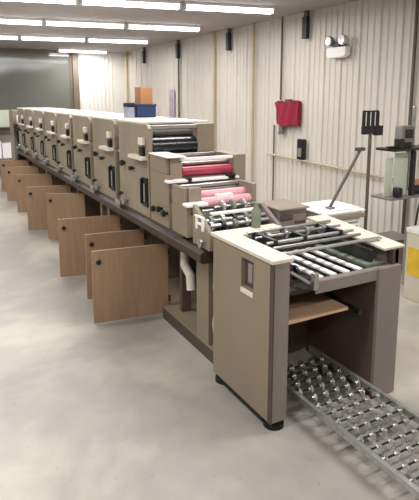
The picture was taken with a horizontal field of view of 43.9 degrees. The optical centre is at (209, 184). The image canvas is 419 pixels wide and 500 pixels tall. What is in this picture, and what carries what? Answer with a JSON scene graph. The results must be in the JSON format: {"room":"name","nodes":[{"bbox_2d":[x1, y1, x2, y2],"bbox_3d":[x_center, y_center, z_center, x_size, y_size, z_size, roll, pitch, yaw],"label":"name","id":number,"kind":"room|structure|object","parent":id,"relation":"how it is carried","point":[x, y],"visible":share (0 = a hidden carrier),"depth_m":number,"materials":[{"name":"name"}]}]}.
{"room":"print shop","nodes":[
{"label":"print shop","id":0,"kind":"room"},
{"bbox_2d":[78,52,124,113],"bbox_3d":[-2.710,-1.917,13.124,1.160,2.800,0.132,-5,11,-28],"label":"wall","id":1,"kind":"structure","parent":0,"point":[101,76],"depth_m":12.96,"materials":[{"name":"white metal"}]},
{"bbox_2d":[72,52,79,109],"bbox_3d":[-3.266,-1.860,12.790,0.140,2.800,0.160,-5,11,-28],"label":"trim","id":2,"kind":"structure","parent":1,"relation":"attached to","point":[75,65],"depth_m":12.61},
{"bbox_2d":[0,0,357,52],"bbox_3d":[-2.113,-1.892,4.286,8.800,0.100,16.200,-5,11,-28],"label":"ceiling","id":3,"kind":"structure","parent":0,"point":[209,21],"depth_m":7.39,"materials":[{"name":"white paint"}]},
{"bbox_2d":[0,34,18,39],"bbox_3d":[-3.984,-2.631,9.208,1.144,0.085,0.156,-3,10,-17],"label":"ceiling light","id":4,"kind":"object","parent":3,"relation":"attached to","point":[2,36],"visible":1,"depth_m":9.27,"materials":[{"name":"white plastic"}]},
{"bbox_2d":[0,36,16,39],"bbox_3d":[-3.984,-2.616,9.210,1.090,0.045,0.140,-3,10,-17],"label":"diffuser","id":5,"kind":"object","parent":4,"relation":"attached to","point":[1,37],"depth_m":9.28,"materials":[{"name":"white plastic"}]},
{"bbox_2d":[0,17,42,25],"bbox_3d":[-2.934,-2.307,7.292,1.144,0.085,0.156,-3,10,-18],"label":"ceiling light","id":6,"kind":"object","parent":3,"relation":"attached to","point":[3,20],"visible":1,"depth_m":7.32,"materials":[{"name":"white plastic"}]},
{"bbox_2d":[0,19,40,24],"bbox_3d":[-2.934,-2.292,7.294,1.090,0.045,0.140,-3,10,-18],"label":"diffuser","id":7,"kind":"object","parent":6,"relation":"attached to","point":[2,21],"depth_m":7.32,"materials":[{"name":"white plastic"}]},
{"bbox_2d":[0,0,77,5],"bbox_3d":[-2.015,-2.023,5.615,1.144,0.085,0.156,-3,10,-17],"label":"ceiling light","id":8,"kind":"object","parent":3,"relation":"attached to","point":[75,2],"visible":1,"depth_m":5.68,"materials":[{"name":"white plastic"}]},
{"bbox_2d":[0,0,74,3],"bbox_3d":[-2.015,-2.008,5.618,1.090,0.045,0.140,-3,10,-17],"label":"diffuser","id":9,"kind":"object","parent":8,"relation":"attached to","point":[38,1],"depth_m":5.67,"materials":[{"name":"white plastic"}]},
{"bbox_2d":[20,35,85,41],"bbox_3d":[-2.868,-2.690,9.557,1.144,0.085,0.156,-3,10,-17],"label":"ceiling light","id":10,"kind":"object","parent":3,"relation":"attached to","point":[22,37],"visible":1,"depth_m":9.50,"materials":[{"name":"white plastic"}]},
{"bbox_2d":[22,37,83,41],"bbox_3d":[-2.868,-2.675,9.560,1.090,0.045,0.140,-3,10,-17],"label":"diffuser","id":11,"kind":"object","parent":10,"relation":"attached to","point":[74,39],"depth_m":9.52,"materials":[{"name":"white plastic"}]},
{"bbox_2d":[57,48,106,53],"bbox_3d":[-2.966,-3.127,12.141,1.144,0.085,0.156,-5,11,-28],"label":"ceiling light","id":12,"kind":"object","parent":3,"relation":"attached to","point":[58,49],"visible":1,"depth_m":12.09,"materials":[{"name":"white plastic"}]},
{"bbox_2d":[45,19,124,28],"bbox_3d":[-1.824,-2.367,7.651,1.144,0.085,0.156,-3,10,-18],"label":"ceiling light","id":13,"kind":"object","parent":3,"relation":"attached to","point":[50,22],"visible":1,"depth_m":7.59,"materials":[{"name":"white plastic"}]},
{"bbox_2d":[47,21,122,27],"bbox_3d":[-1.824,-2.353,7.654,1.090,0.045,0.140,-3,10,-18],"label":"diffuser","id":14,"kind":"object","parent":13,"relation":"attached to","point":[100,24],"depth_m":7.61,"materials":[{"name":"white plastic"}]},
{"bbox_2d":[87,37,148,43],"bbox_3d":[-1.743,-2.750,9.910,1.144,0.085,0.156,-3,10,-17],"label":"ceiling light","id":15,"kind":"object","parent":3,"relation":"attached to","point":[89,39],"visible":1,"depth_m":9.85,"materials":[{"name":"white plastic"}]},
{"bbox_2d":[89,39,146,43],"bbox_3d":[-1.743,-2.735,9.912,1.090,0.045,0.140,-3,10,-17],"label":"diffuser","id":16,"kind":"object","parent":15,"relation":"attached to","point":[139,41],"depth_m":9.87,"materials":[{"name":"white plastic"}]},
{"bbox_2d":[80,0,181,10],"bbox_3d":[-0.894,-2.080,5.955,1.144,0.085,0.156,-3,10,-17],"label":"ceiling light","id":17,"kind":"object","parent":3,"relation":"attached to","point":[159,4],"visible":1,"depth_m":5.93,"materials":[{"name":"white plastic"}]},
{"bbox_2d":[126,22,200,31],"bbox_3d":[-0.704,-2.429,8.014,1.144,0.085,0.156,-3,10,-18],"label":"ceiling light","id":18,"kind":"object","parent":3,"relation":"attached to","point":[129,25],"visible":1,"depth_m":7.96,"materials":[{"name":"white plastic"}]},
{"bbox_2d":[129,25,198,30],"bbox_3d":[-0.704,-2.414,8.016,1.090,0.045,0.140,-3,10,-18],"label":"diffuser","id":19,"kind":"object","parent":18,"relation":"attached to","point":[149,27],"depth_m":7.97,"materials":[{"name":"white plastic"}]},
{"bbox_2d":[182,1,274,14],"bbox_3d":[0.237,-2.138,6.298,1.144,0.085,0.156,-3,10,-17],"label":"ceiling light","id":20,"kind":"object","parent":3,"relation":"attached to","point":[186,5],"visible":0.99,"depth_m":6.23,"materials":[{"name":"white plastic"}]},
{"bbox_2d":[186,5,272,13],"bbox_3d":[0.237,-2.123,6.300,1.090,0.045,0.140,-3,10,-17],"label":"diffuser","id":21,"kind":"object","parent":20,"relation":"attached to","point":[259,9],"depth_m":6.26,"materials":[{"name":"white plastic"}]},
{"bbox_2d":[0,171,418,499],"bbox_3d":[-2.113,0.968,4.770,8.800,0.100,16.200,-5,11,-28],"label":"floor","id":22,"kind":"structure","parent":0,"point":[129,408],"depth_m":2.81,"materials":[{"name":"concrete"}]},
{"bbox_2d":[0,127,11,160],"bbox_3d":[-4.712,-0.726,11.302,1.020,1.060,0.700,-5,11,-28],"label":"table","id":23,"kind":"object","parent":22,"relation":"on","point":[1,128],"visible":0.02,"depth_m":11.07,"materials":[{"name":"grey metal"}]},
{"bbox_2d":[0,110,9,126],"bbox_3d":[-4.489,-1.442,11.274,0.300,0.359,0.350,-5,11,-28],"label":"carton","id":24,"kind":"object","parent":23,"relation":"on","point":[4,114],"visible":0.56,"depth_m":11.13,"materials":[{"name":"white cardboard"}]},
{"bbox_2d":[1,142,11,157],"bbox_3d":[-4.391,-0.762,11.333,0.260,0.319,0.340,-5,11,-28],"label":"paper ream","id":25,"kind":"object","parent":23,"relation":"on","point":[5,146],"visible":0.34,"depth_m":11.17,"materials":[{"name":"white paper"}]},
{"bbox_2d":[9,110,27,159],"bbox_3d":[-3.348,-0.692,9.899,0.700,1.460,0.840,-5,11,-28],"label":"stand","id":26,"kind":"object","parent":22,"relation":"on","point":[13,114],"visible":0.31,"depth_m":9.60,"materials":[{"name":"beige metal"}]},
{"bbox_2d":[0,160,45,200],"bbox_3d":[-2.885,-0.135,8.888,1.162,0.700,1.582,-5,11,-28],"label":"base cabinet","id":27,"kind":"object","parent":22,"relation":"on","point":[9,168],"visible":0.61,"depth_m":8.52,"materials":[{"name":"brown wood"}]},
{"bbox_2d":[15,170,66,212],"bbox_3d":[-2.174,0.083,7.601,1.152,0.700,1.370,-5,11,-28],"label":"base cabinet","id":28,"kind":"object","parent":22,"relation":"on","point":[48,179],"visible":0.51,"depth_m":7.62,"materials":[{"name":"brown wood"}]},
{"bbox_2d":[26,183,101,239],"bbox_3d":[-1.492,0.300,6.317,1.192,0.700,1.550,-5,11,-28],"label":"base cabinet","id":29,"kind":"object","parent":22,"relation":"on","point":[46,205],"visible":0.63,"depth_m":6.55,"materials":[{"name":"brown wood"}]},
{"bbox_2d":[17,149,212,263],"bbox_3d":[-1.381,-0.126,6.438,0.855,0.100,7.160,-5,11,-28],"label":"bed","id":30,"kind":"object","parent":29,"relation":"on","point":[183,244],"visible":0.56,"depth_m":4.04,"materials":[{"name":"metal"}]},
{"bbox_2d":[17,107,50,149],"bbox_3d":[-3.006,-0.979,9.038,0.610,0.715,0.725,-5,11,-28],"label":"printing press unit","id":31,"kind":"object","parent":30,"relation":"on","point":[22,143],"visible":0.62,"depth_m":8.86,"materials":[{"name":"metal"}]},
{"bbox_2d":[24,108,62,154],"bbox_3d":[-2.632,-0.864,8.357,0.610,0.715,0.725,-5,11,-28],"label":"printing press unit","id":32,"kind":"object","parent":30,"relation":"on","point":[29,113],"visible":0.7,"depth_m":8.19,"materials":[{"name":"metal"}]},
{"bbox_2d":[33,109,74,159],"bbox_3d":[-2.259,-0.749,7.676,0.610,0.715,0.725,-5,11,-28],"label":"printing press unit","id":33,"kind":"object","parent":30,"relation":"on","point":[39,124],"visible":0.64,"depth_m":7.50,"materials":[{"name":"metal"}]},
{"bbox_2d":[43,110,95,166],"bbox_3d":[-1.886,-0.634,6.995,0.610,0.715,0.725,-5,11,-28],"label":"printing press unit","id":34,"kind":"object","parent":30,"relation":"on","point":[50,117],"visible":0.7,"depth_m":6.79,"materials":[{"name":"metal"}]},
{"bbox_2d":[55,112,110,174],"bbox_3d":[-1.513,-0.518,6.314,0.610,0.715,0.725,-5,11,-28],"label":"printing press unit","id":35,"kind":"object","parent":30,"relation":"on","point":[64,119],"visible":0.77,"depth_m":6.12,"materials":[{"name":"metal"}]},
{"bbox_2d":[70,113,123,185],"bbox_3d":[-1.140,-0.403,5.633,0.610,0.715,0.725,-5,11,-28],"label":"printing press unit","id":36,"kind":"object","parent":30,"relation":"on","point":[82,123],"visible":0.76,"depth_m":5.44,"materials":[{"name":"metal"}]},
{"bbox_2d":[77,139,88,143],"bbox_3d":[-1.299,-0.445,5.334,0.055,0.027,0.279,-5,11,-28],"label":"tray","id":37,"kind":"object","parent":36,"relation":"on","point":[83,141],"depth_m":5.25,"materials":[{"name":"beige plastic"}]},
{"bbox_2d":[90,116,167,198],"bbox_3d":[-0.766,-0.288,4.952,0.610,0.715,0.725,-5,11,-28],"label":"printing press unit","id":38,"kind":"object","parent":30,"relation":"on","point":[106,178],"visible":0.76,"depth_m":4.76,"materials":[{"name":"metal"}]},
{"bbox_2d":[99,145,113,150],"bbox_3d":[-0.926,-0.330,4.653,0.055,0.027,0.279,-5,11,-28],"label":"tray","id":39,"kind":"object","parent":38,"relation":"on","point":[104,147],"depth_m":4.57,"materials":[{"name":"beige plastic"}]},
{"bbox_2d":[106,131,111,137],"bbox_3d":[-0.884,-0.443,4.582,0.030,0.055,0.090,-5,11,-28],"label":"cup","id":40,"kind":"object","parent":38,"relation":"on","point":[108,133],"depth_m":4.55,"materials":[{"name":"white plastic"}]},
{"bbox_2d":[123,102,134,117],"bbox_3d":[-0.734,-0.685,4.750,0.076,0.134,0.106,-5,11,-28],"label":"bin","id":41,"kind":"object","parent":38,"relation":"on","point":[129,111],"visible":1,"depth_m":4.71,"materials":[{"name":"grey plastic"}]},
{"bbox_2d":[134,104,156,117],"bbox_3d":[-0.632,-0.698,4.865,0.190,0.121,0.255,-5,11,-28],"label":"storage bin","id":42,"kind":"object","parent":38,"relation":"on","point":[141,110],"visible":0.7,"depth_m":4.75,"materials":[{"name":"blue plastic"}]},
{"bbox_2d":[135,87,152,103],"bbox_3d":[-0.615,-0.780,4.863,0.120,0.264,0.150,-5,11,-28],"label":"cardboard box","id":43,"kind":"object","parent":42,"relation":"in","point":[143,95],"visible":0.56,"depth_m":4.79,"materials":[{"name":"orange cardboard"}]},
{"bbox_2d":[115,118,213,217],"bbox_3d":[-0.393,-0.173,4.271,0.610,0.715,0.725,-5,11,-28],"label":"printing press unit","id":44,"kind":"object","parent":30,"relation":"on","point":[137,138],"visible":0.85,"depth_m":4.02,"materials":[{"name":"beige metal"}]},
{"bbox_2d":[128,153,146,160],"bbox_3d":[-0.553,-0.214,3.972,0.055,0.027,0.279,-5,11,-28],"label":"tray","id":45,"kind":"object","parent":44,"relation":"on","point":[136,156],"depth_m":3.89,"materials":[{"name":"beige plastic"}]},
{"bbox_2d":[138,137,144,144],"bbox_3d":[-0.511,-0.328,3.901,0.030,0.055,0.090,-5,11,-28],"label":"cup","id":46,"kind":"object","parent":44,"relation":"on","point":[141,140],"depth_m":3.87,"materials":[{"name":"white plastic"}]},
{"bbox_2d":[148,150,244,227],"bbox_3d":[-0.095,0.012,3.823,0.665,0.500,0.380,-5,11,-28],"label":"printing press unit","id":47,"kind":"object","parent":30,"relation":"on","point":[167,169],"visible":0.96,"depth_m":3.70,"materials":[{"name":"beige metal"}]},
{"bbox_2d":[172,179,255,237],"bbox_3d":[0.042,0.155,3.521,0.550,0.320,0.307,-5,11,-28],"label":"printing press unit","id":48,"kind":"object","parent":30,"relation":"on","point":[241,195],"visible":0.82,"depth_m":3.46,"materials":[{"name":"beige metal"}]},
{"bbox_2d":[193,203,281,251],"bbox_3d":[0.167,0.240,3.291,0.578,0.248,0.220,-5,11,-28],"label":"press roller unit","id":49,"kind":"object","parent":30,"relation":"on","point":[202,227],"visible":0.63,"depth_m":3.27,"materials":[{"name":"beige metal"}]},
{"bbox_2d":[258,199,309,230],"bbox_3d":[0.499,0.216,3.590,0.250,0.175,0.290,-5,11,-28],"label":"control box","id":50,"kind":"object","parent":30,"relation":"on","point":[287,212],"visible":0.69,"depth_m":3.49,"materials":[{"name":"beige metal"}]},
{"bbox_2d":[58,204,142,276],"bbox_3d":[-0.845,0.506,5.099,1.226,0.700,1.220,-5,11,-28],"label":"base cabinet","id":51,"kind":"object","parent":22,"relation":"on","point":[71,231],"visible":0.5,"depth_m":4.91,"materials":[{"name":"brown wood"}]},
{"bbox_2d":[85,229,212,363],"bbox_3d":[-0.218,0.702,3.945,1.236,0.700,1.525,-5,11,-28],"label":"base cabinet","id":52,"kind":"object","parent":22,"relation":"on","point":[130,273],"visible":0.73,"depth_m":3.95,"materials":[{"name":"brown wood"}]},
{"bbox_2d":[180,252,195,290],"bbox_3d":[-0.165,0.587,3.763,0.094,0.321,0.217,-3,10,-17],"label":"hose","id":53,"kind":"object","parent":52,"relation":"hanging from","point":[188,271],"visible":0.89,"depth_m":3.71,"materials":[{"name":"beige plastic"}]},
{"bbox_2d":[210,215,404,430],"bbox_3d":[0.549,0.719,3.080,0.920,0.954,0.710,-5,11,-28],"label":"press delivery unit","id":54,"kind":"object","parent":22,"relation":"on","point":[332,286],"visible":0.99,"depth_m":2.91,"materials":[{"name":"beige metal"}]},
{"bbox_2d":[248,263,253,283],"bbox_3d":[0.223,0.462,2.725,0.026,0.100,0.040,-5,11,-28],"label":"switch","id":55,"kind":"object","parent":54,"relation":"attached to","point":[250,265],"depth_m":2.71,"materials":[{"name":"grey plastic"}]},
{"bbox_2d":[251,202,260,227],"bbox_3d":[0.283,0.181,3.148,0.060,0.150,0.060,-5,11,-28],"label":"bottle","id":56,"kind":"object","parent":54,"relation":"on","point":[255,212],"visible":1,"depth_m":3.13,"materials":[{"name":"green glass"}]},
{"bbox_2d":[288,291,347,324],"bbox_3d":[0.437,0.672,2.941,0.520,0.018,0.430,-5,11,-28],"label":"wood shelf","id":57,"kind":"object","parent":54,"relation":"attached to","point":[308,305],"depth_m":2.88,"materials":[{"name":"brown wood"}]},
{"bbox_2d":[306,212,364,226],"bbox_3d":[0.850,0.624,3.865,0.420,0.880,0.365,-5,11,-28],"label":"side table","id":58,"kind":"object","parent":22,"relation":"on","point":[354,219],"visible":0.2,"depth_m":3.69,"materials":[{"name":"beige ceramic"}]},
{"bbox_2d":[301,200,364,216],"bbox_3d":[0.855,0.170,3.779,0.420,0.041,0.332,-5,11,-28],"label":"paper stack","id":59,"kind":"object","parent":58,"relation":"on","point":[316,208],"visible":0.68,"depth_m":3.69,"materials":[{"name":"white paper"}]},
{"bbox_2d":[325,147,365,209],"bbox_3d":[0.969,-0.052,3.698,0.320,0.422,0.050,-5,11,-28],"label":"support arm","id":60,"kind":"object","parent":59,"relation":"on","point":[359,149],"visible":1,"depth_m":3.69,"materials":[{"name":"grey metal"}]},
{"bbox_2d":[287,345,418,499],"bbox_3d":[0.807,1.212,2.590,0.429,0.146,1.470,-5,11,-28],"label":"conveyor","id":61,"kind":"object","parent":22,"relation":"on","point":[409,482],"visible":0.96,"depth_m":2.63,"materials":[{"name":"metal"}]},
{"bbox_2d":[361,110,382,229],"bbox_3d":[1.152,0.268,3.790,0.182,1.607,0.060,-5,11,-28],"label":"post","id":62,"kind":"object","parent":22,"relation":"on","point":[377,129],"visible":0.78,"depth_m":3.68,"materials":[{"name":"black metal"}]},
{"bbox_2d":[375,231,403,268],"bbox_3d":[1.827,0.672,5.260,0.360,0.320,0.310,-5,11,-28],"label":"base cabinet","id":63,"kind":"object","parent":22,"relation":"on","point":[398,237],"visible":0.18,"depth_m":5.18,"materials":[{"name":"grey metal"}]},
{"bbox_2d":[371,106,418,284],"bbox_3d":[1.858,0.126,4.588,0.950,1.620,0.244,-5,11,-28],"label":"rack","id":64,"kind":"object","parent":22,"relation":"on","point":[410,194],"visible":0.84,"depth_m":4.42,"materials":[{"name":"metal"}]},
{"bbox_2d":[383,158,392,196],"bbox_3d":[1.490,-0.063,4.339,0.090,0.324,0.010,-5,11,-28],"label":"sheet","id":65,"kind":"object","parent":64,"relation":"on","point":[388,167],"visible":1,"depth_m":4.33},
{"bbox_2d":[371,190,418,200],"bbox_3d":[1.852,0.070,4.589,0.950,0.020,0.220,-5,11,-28],"label":"shelf","id":66,"kind":"object","parent":64,"relation":"attached to","point":[409,195],"depth_m":4.39,"materials":[{"name":"grey metal"}]},
{"bbox_2d":[386,138,404,148],"bbox_3d":[1.522,-0.340,4.276,0.160,0.077,0.070,-5,11,-28],"label":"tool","id":67,"kind":"object","parent":64,"relation":"on","point":[398,143],"visible":1,"depth_m":4.27,"materials":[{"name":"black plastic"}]},
{"bbox_2d":[392,187,402,197],"bbox_3d":[1.565,0.063,4.327,0.080,0.080,0.078,-5,11,-28],"label":"can","id":68,"kind":"object","parent":64,"relation":"on","point":[397,192],"visible":1,"depth_m":4.30,"materials":[{"name":"black plastic"}]},
{"bbox_2d":[376,145,418,151],"bbox_3d":[1.861,-0.329,4.515,0.940,0.022,0.200,-5,11,-28],"label":"shelf","id":69,"kind":"object","parent":64,"relation":"attached to","point":[416,147],"depth_m":4.30,"materials":[{"name":"metal"}]},
{"bbox_2d":[393,152,408,194],"bbox_3d":[1.609,-0.090,4.377,0.150,0.364,0.010,-5,11,-28],"label":"sheet","id":70,"kind":"object","parent":64,"relation":"on","point":[401,159],"visible":0.85,"depth_m":4.37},
{"bbox_2d":[395,125,414,147],"bbox_3d":[1.673,-0.416,4.426,0.160,0.177,0.130,-5,11,-28],"label":"meter box","id":71,"kind":"object","parent":64,"relation":"on","point":[407,132],"visible":0.85,"depth_m":4.40,"materials":[{"name":"grey metal"}]},
{"bbox_2d":[408,184,418,193],"bbox_3d":[1.779,0.035,4.497,0.100,0.076,0.076,-5,11,-28],"label":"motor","id":72,"kind":"object","parent":64,"relation":"on","point":[416,187],"visible":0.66,"depth_m":4.46,"materials":[{"name":"metal"}]},
{"bbox_2d":[403,225,418,302],"bbox_3d":[1.879,0.657,4.445,0.400,0.620,0.188,-5,11,-28],"label":"bin","id":73,"kind":"object","parent":22,"relation":"on","point":[411,276],"visible":1,"depth_m":4.37,"materials":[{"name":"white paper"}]},
{"bbox_2d":[123,0,418,233],"bbox_3d":[1.650,-0.792,6.477,0.140,2.800,15.900,-5,11,-28],"label":"wall","id":74,"kind":"structure","parent":0,"point":[333,94],"depth_m":6.92,"materials":[{"name":"paint"}]},
{"bbox_2d":[125,51,128,102],"bbox_3d":[-2.036,-1.889,12.963,0.057,2.799,0.060,-5,11,-28],"label":"conduit","id":75,"kind":"object","parent":74,"relation":"attached to","point":[126,52],"visible":0.4,"depth_m":12.81,"materials":[{"name":"beige metal"}]},
{"bbox_2d":[142,47,145,63],"bbox_3d":[-1.492,-2.928,11.760,0.065,0.350,0.084,-5,11,-28],"label":"wall bracket","id":76,"kind":"object","parent":74,"relation":"attached to","point":[143,48],"visible":1,"depth_m":11.73,"materials":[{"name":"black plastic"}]},
{"bbox_2d":[169,90,174,116],"bbox_3d":[-0.767,-1.677,10.692,0.020,0.540,0.230,-5,11,-28],"label":"poster","id":77,"kind":"object","parent":74,"relation":"attached to","point":[171,92],"visible":1,"depth_m":10.67,"materials":[{"name":"purple paper"}]},
{"bbox_2d":[175,40,179,57],"bbox_3d":[-0.622,-2.660,10.173,0.065,0.350,0.084,-5,11,-28],"label":"wall bracket","id":78,"kind":"object","parent":74,"relation":"attached to","point":[177,45],"visible":1,"depth_m":10.14,"materials":[{"name":"black plastic"}]},
{"bbox_2d":[178,58,179,117],"bbox_3d":[-0.609,-1.280,10.413,0.034,2.449,0.036,-5,11,-28],"label":"conduit","id":79,"kind":"object","parent":74,"relation":"attached to","point":[178,58],"visible":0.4,"depth_m":10.30,"materials":[{"name":"grey metal"}]},
{"bbox_2d":[213,31,215,149],"bbox_3d":[0.081,-1.236,9.104,0.053,2.799,0.056,-5,11,-28],"label":"conduit","id":80,"kind":"object","parent":74,"relation":"attached to","point":[214,32],"visible":0.6,"depth_m":9.00,"materials":[{"name":"beige metal"}]},
{"bbox_2d":[226,28,230,50],"bbox_3d":[0.310,-2.372,8.473,0.065,0.350,0.084,-5,11,-28],"label":"wall bracket","id":81,"kind":"object","parent":74,"relation":"attached to","point":[228,34],"visible":1,"depth_m":8.44,"materials":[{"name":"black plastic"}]},
{"bbox_2d":[250,23,254,181],"bbox_3d":[0.666,-1.057,8.049,0.042,2.799,0.044,-5,11,-28],"label":"conduit","id":82,"kind":"object","parent":74,"relation":"attached to","point":[253,24],"visible":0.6,"depth_m":8.00,"materials":[{"name":"beige metal"}]},
{"bbox_2d":[272,125,274,199],"bbox_3d":[0.943,-0.236,7.682,0.021,1.298,0.021,-1,10,-6],"label":"cable","id":83,"kind":"object","parent":74,"relation":"attached to","point":[273,125],"visible":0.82,"depth_m":7.66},
{"bbox_2d":[278,126,283,134],"bbox_3d":[1.018,-0.783,7.412,0.065,0.130,0.080,-5,11,-28],"label":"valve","id":84,"kind":"object","parent":74,"relation":"attached to","point":[281,128],"visible":0.8,"depth_m":7.38,"materials":[{"name":"grey metal"}]},
{"bbox_2d":[280,16,282,99],"bbox_3d":[1.011,-1.772,7.298,0.027,1.139,0.028,-5,11,-28],"label":"conduit","id":85,"kind":"object","parent":74,"relation":"attached to","point":[282,16],"visible":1,"depth_m":7.29,"materials":[{"name":"grey metal"}]},
{"bbox_2d":[275,99,300,125],"bbox_3d":[1.061,-1.006,7.248,0.109,0.375,0.560,-5,11,-28],"label":"jacket","id":86,"kind":"object","parent":74,"relation":"hanging from","point":[288,112],"visible":1,"depth_m":7.15,"materials":[{"name":"fabric"}]},
{"bbox_2d":[297,139,305,159],"bbox_3d":[1.242,-0.482,7.043,0.065,0.280,0.140,-5,11,-28],"label":"wall phone","id":87,"kind":"object","parent":74,"relation":"attached to","point":[301,143],"visible":1,"depth_m":7.01,"materials":[{"name":"black plastic"}]},
{"bbox_2d":[302,10,309,38],"bbox_3d":[1.252,-2.081,6.755,0.065,0.350,0.084,-5,11,-28],"label":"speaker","id":88,"kind":"object","parent":74,"relation":"attached to","point":[306,18],"visible":1,"depth_m":6.73,"materials":[{"name":"black plastic"}]},
{"bbox_2d":[266,153,392,179],"bbox_3d":[1.430,-0.268,6.722,0.027,0.083,2.401,-5,11,-28],"label":"pipe","id":89,"kind":"object","parent":74,"relation":"attached to","point":[306,161],"visible":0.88,"depth_m":6.61,"materials":[{"name":"beige metal"}]},
{"bbox_2d":[325,34,349,58],"bbox_3d":[1.538,-1.660,6.240,0.111,0.262,0.354,-5,11,-28],"label":"emergency light","id":90,"kind":"object","parent":74,"relation":"attached to","point":[339,50],"visible":1,"depth_m":6.20,"materials":[{"name":"white plastic"}]},
{"bbox_2d":[401,0,418,233],"bbox_3d":[2.096,-0.617,5.448,0.034,2.799,0.036,-5,11,-28],"label":"conduit","id":91,"kind":"object","parent":74,"relation":"attached to","point":[417,1],"visible":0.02,"depth_m":5.36,"materials":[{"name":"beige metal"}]},
{"bbox_3d":[-6.600,-1.584,11.159,7.300,2.800,0.100,-5,11,-28],"label":"wall","id":92,"kind":"structure","parent":0,"visible":0},
{"bbox_2d":[0,134,10,170],"bbox_3d":[-6.498,-0.611,11.282,7.160,0.840,0.070,-5,11,-28],"label":"trim","id":93,"kind":"structure","parent":92,"relation":"attached to","point":[3,138],"depth_m":12.12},
{"bbox_2d":[0,50,70,131],"bbox_3d":[-6.486,-2.002,11.024,7.040,1.870,0.040,-5,11,-28],"label":"window","id":94,"kind":"structure","parent":92,"relation":"in","point":[28,79],"depth_m":12.22,"materials":[{"name":"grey glass"}]},
{"bbox_2d":[0,48,73,134],"bbox_3d":[-6.491,-1.575,11.105,7.160,2.800,0.100,-5,11,-28],"label":"trim","id":95,"kind":"structure","parent":92,"relation":"attached to","point":[13,49],"depth_m":12.46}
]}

